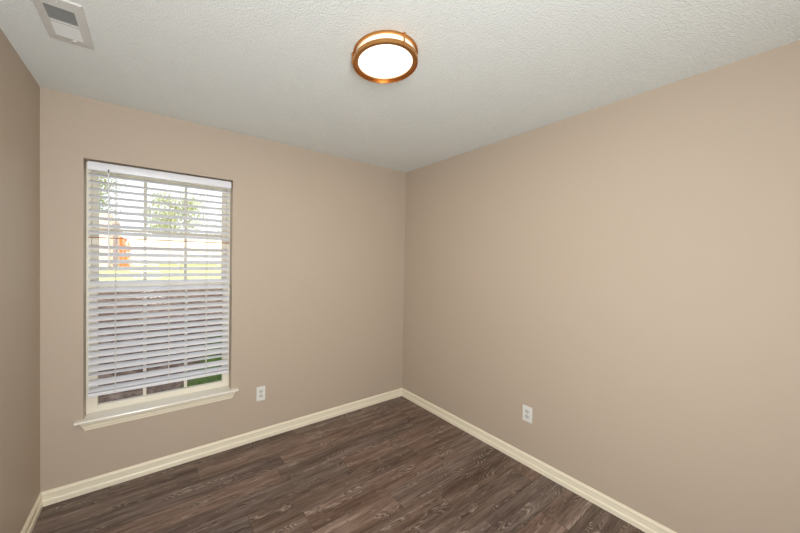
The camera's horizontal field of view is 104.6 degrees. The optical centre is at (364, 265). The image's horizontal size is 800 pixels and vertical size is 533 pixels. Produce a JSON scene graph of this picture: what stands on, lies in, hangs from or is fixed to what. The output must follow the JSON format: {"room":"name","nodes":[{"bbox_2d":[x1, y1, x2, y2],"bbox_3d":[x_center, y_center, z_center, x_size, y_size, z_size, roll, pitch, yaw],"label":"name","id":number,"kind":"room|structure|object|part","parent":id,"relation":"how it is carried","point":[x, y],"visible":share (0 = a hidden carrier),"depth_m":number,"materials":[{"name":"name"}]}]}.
{"room":"empty bedroom","nodes":[
{"label":"empty bedroom","id":0,"kind":"room"},
{"bbox_2d":[0,28,39,532],"bbox_3d":[-1.061,0.228,0.439,0.160,2.440,3.151,0,1,-34],"label":"wall","id":1,"kind":"structure","parent":0,"point":[19,90],"depth_m":1.50,"materials":[{"name":"beige paint"}]},
{"bbox_2d":[21,492,42,532],"bbox_3d":[-1.009,1.406,0.508,0.015,0.083,3.151,0,1,-34],"label":"baseboard","id":2,"kind":"structure","parent":1,"relation":"attached to","point":[34,514],"depth_m":1.68,"materials":[{"name":"beige paint"}]},
{"bbox_2d":[40,87,405,491],"bbox_3d":[-0.776,0.395,2.644,3.123,2.840,0.160,0,1,-34],"label":"wall","id":3,"kind":"structure","parent":0,"point":[317,239],"depth_m":2.44,"materials":[{"name":"beige paint"}]},
{"bbox_2d":[74,162,238,430],"bbox_3d":[-1.404,0.181,2.182,0.940,1.680,0.195,0,1,-34],"label":"window","id":4,"kind":"structure","parent":3,"relation":"in","point":[104,414],"depth_m":2.13,"materials":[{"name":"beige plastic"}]},
{"bbox_3d":[-1.440,0.533,2.220,0.810,0.828,0.030,0,1,-34],"label":"sash","id":5,"kind":"part","parent":4,"relation":"part of","materials":[{"name":"beige plastic"}]},
{"bbox_3d":[-1.445,-0.240,2.233,0.810,0.791,0.030,0,1,-34],"label":"sash","id":6,"kind":"part","parent":4,"relation":"part of","materials":[{"name":"beige plastic"}]},
{"bbox_2d":[88,161,230,397],"bbox_3d":[-1.388,0.089,2.154,0.825,1.473,0.079,0,1,-34],"label":"window blind","id":7,"kind":"object","parent":4,"relation":"attached to","point":[94,166],"visible":1,"depth_m":2.11,"materials":[{"name":"white plastic"}]},
{"bbox_3d":[-1.622,0.106,2.002,0.003,1.412,0.055,0,1,-34],"label":"ladder cord","id":8,"kind":"part","parent":7,"relation":"part of","materials":[{"name":"white fabric"}]},
{"bbox_3d":[-1.406,0.814,2.170,0.817,0.021,0.050,0,1,-34],"label":"rail","id":9,"kind":"part","parent":7,"relation":"part of","materials":[{"name":"white plastic"}]},
{"bbox_3d":[-1.379,0.107,2.168,0.003,1.412,0.055,0,1,-34],"label":"ladder cord","id":10,"kind":"part","parent":7,"relation":"part of","materials":[{"name":"white fabric"}]},
{"bbox_3d":[-1.298,-0.298,2.177,0.015,0.604,0.008,0,1,-34],"label":"lift cord","id":11,"kind":"part","parent":7,"relation":"part of","materials":[{"name":"white fabric"}]},
{"bbox_3d":[-1.184,0.108,2.301,0.003,1.412,0.055,0,1,-34],"label":"ladder cord","id":12,"kind":"part","parent":7,"relation":"part of","materials":[{"name":"white fabric"}]},
{"bbox_2d":[41,388,401,506],"bbox_3d":[-0.743,1.376,2.589,2.803,0.083,0.015,0,1,-34],"label":"baseboard","id":13,"kind":"structure","parent":3,"relation":"attached to","point":[75,489],"depth_m":2.25,"materials":[{"name":"beige paint"}]},
{"bbox_2d":[256,386,264,400],"bbox_3d":[-0.848,1.042,2.511,0.070,0.114,0.009,0,1,-34],"label":"electrical outlet","id":14,"kind":"object","parent":3,"relation":"attached to","point":[260,392],"visible":1,"depth_m":2.51,"materials":[{"name":"white plastic"}]},
{"bbox_2d":[32,396,644,532],"bbox_3d":[0.187,1.456,1.228,2.843,0.001,3.354,0,1,-34],"label":"floor","id":15,"kind":"structure","parent":0,"point":[395,465],"depth_m":1.95,"materials":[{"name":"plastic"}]},
{"bbox_2d":[0,0,799,171],"bbox_3d":[0.183,-1.046,1.253,3.123,0.120,3.471,0,1,-34],"label":"ceiling","id":16,"kind":"structure","parent":0,"point":[487,72],"depth_m":1.47,"materials":[{"name":"white paint"}]},
{"bbox_2d":[32,0,94,49],"bbox_3d":[-1.241,-1.003,1.271,0.152,0.013,0.306,0,1,-34],"label":"ceiling vent","id":17,"kind":"object","parent":16,"relation":"in","point":[64,20],"visible":1,"depth_m":1.26,"materials":[{"name":"white metal"}]},
{"bbox_2d":[352,30,417,83],"bbox_3d":[0.097,-0.960,1.425,0.298,0.059,0.304,0,1,-34],"label":"ceiling light","id":18,"kind":"object","parent":16,"relation":"attached to","point":[382,56],"visible":1,"depth_m":1.39,"materials":[{"name":"copper"},{"name":"frosted glass"}]},
{"bbox_2d":[358,44,412,77],"bbox_3d":[0.095,-0.943,1.427,0.253,0.005,0.253,0,1,-34],"label":"diffuser","id":19,"kind":"object","parent":18,"relation":"attached to","point":[375,60],"depth_m":1.41,"materials":[{"name":"white glass"}]},
{"bbox_3d":[0.095,-0.968,1.427,0.260,0.032,0.260,0,1,-34],"label":"lamp shade","id":20,"kind":"part","parent":18,"relation":"part of","materials":[{"name":"white"}]},
{"bbox_2d":[402,40,799,532],"bbox_3d":[1.385,0.240,2.111,0.160,2.440,3.151,0,1,-34],"label":"wall","id":21,"kind":"structure","parent":0,"point":[625,273],"depth_m":1.73,"materials":[{"name":"beige paint"}]},
{"bbox_2d":[522,404,531,423],"bbox_3d":[1.186,1.080,2.245,0.009,0.114,0.070,0,1,-34],"label":"electrical outlet","id":22,"kind":"object","parent":21,"relation":"attached to","point":[527,411],"visible":1,"depth_m":2.24,"materials":[{"name":"white plastic"}]},
{"bbox_2d":[402,388,676,532],"bbox_3d":[1.293,1.418,2.082,0.015,0.083,3.151,0,1,-34],"label":"baseboard","id":23,"kind":"structure","parent":21,"relation":"attached to","point":[638,520],"depth_m":2.09,"materials":[{"name":"beige paint"}]},
{"label":"outside","id":24,"kind":"structure","parent":0,"visible":0},
{"bbox_2d":[98,257,221,403],"bbox_3d":[-17.699,0.060,25.883,60.000,1.838,57.308,0,1,-34],"label":"ground","id":25,"kind":"structure","parent":24,"point":[175,385],"depth_m":4.71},
{"bbox_2d":[99,213,120,266],"bbox_3d":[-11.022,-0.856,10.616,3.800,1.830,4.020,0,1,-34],"label":"building","id":26,"kind":"structure","parent":25,"relation":"on","point":[102,241],"depth_m":9.98,"materials":[{"name":"white"}]},
{"bbox_2d":[99,177,129,222],"bbox_3d":[-12.648,-2.800,14.227,3.238,5.484,3.527,1,1,28],"label":"tree","id":27,"kind":"object","parent":25,"relation":"on","point":[100,178],"visible":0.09,"depth_m":14.79,"materials":[{"name":"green plant"}]},
{"bbox_2d":[112,223,118,266],"bbox_3d":[-7.825,-0.615,9.658,0.170,1.470,0.170,0,1,-34],"label":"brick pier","id":28,"kind":"structure","parent":25,"relation":"on","point":[112,223],"depth_m":9.60,"materials":[{"name":"beige brick"}]},
{"bbox_2d":[119,237,130,266],"bbox_3d":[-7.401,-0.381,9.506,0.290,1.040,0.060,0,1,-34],"label":"wooden fence","id":29,"kind":"object","parent":25,"relation":"on","point":[122,242],"visible":0.47,"depth_m":9.47,"materials":[{"name":"orange wood"}]},
{"bbox_2d":[128,186,219,242],"bbox_3d":[-9.984,-2.196,16.070,3.826,4.305,3.698,2,1,38],"label":"tree","id":30,"kind":"object","parent":25,"relation":"on","point":[157,193],"visible":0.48,"depth_m":15.99,"materials":[{"name":"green plant"}]},
{"bbox_2d":[132,234,220,264],"bbox_3d":[-6.364,-0.747,15.057,7.995,1.420,0.110,0,1,-34],"label":"fence","id":31,"kind":"object","parent":25,"relation":"on","point":[139,243],"visible":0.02,"depth_m":13.66,"materials":[{"name":"beige paint"}]},
{"bbox_3d":[-9.618,-0.764,12.832,0.110,1.420,0.110,0,1,-34],"label":"post","id":32,"kind":"part","parent":31,"relation":"part of","materials":[{"name":"beige paint"}]},
{"bbox_3d":[-8.958,-0.751,13.284,1.480,1.300,0.030,0,1,-34],"label":"panel","id":33,"kind":"part","parent":31,"relation":"part of","materials":[{"name":"beige paint"}]},
{"bbox_3d":[-8.298,-0.757,13.735,0.110,1.420,0.110,0,1,-34],"label":"post","id":34,"kind":"part","parent":31,"relation":"part of","materials":[{"name":"beige paint"}]},
{"bbox_3d":[-7.638,-0.744,14.187,1.480,1.300,0.030,0,1,-34],"label":"panel","id":35,"kind":"part","parent":31,"relation":"part of","materials":[{"name":"beige paint"}]},
{"bbox_3d":[-6.977,-0.750,14.638,0.110,1.420,0.110,0,1,-34],"label":"post","id":36,"kind":"part","parent":31,"relation":"part of","materials":[{"name":"beige paint"}]},
{"bbox_2d":[208,198,221,234],"bbox_3d":[-8.688,-2.486,20.576,4.078,4.716,3.399,1,1,-13],"label":"tree","id":37,"kind":"object","parent":25,"relation":"on","point":[209,229],"visible":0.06,"depth_m":20.10,"materials":[{"name":"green plant"}]}
]}

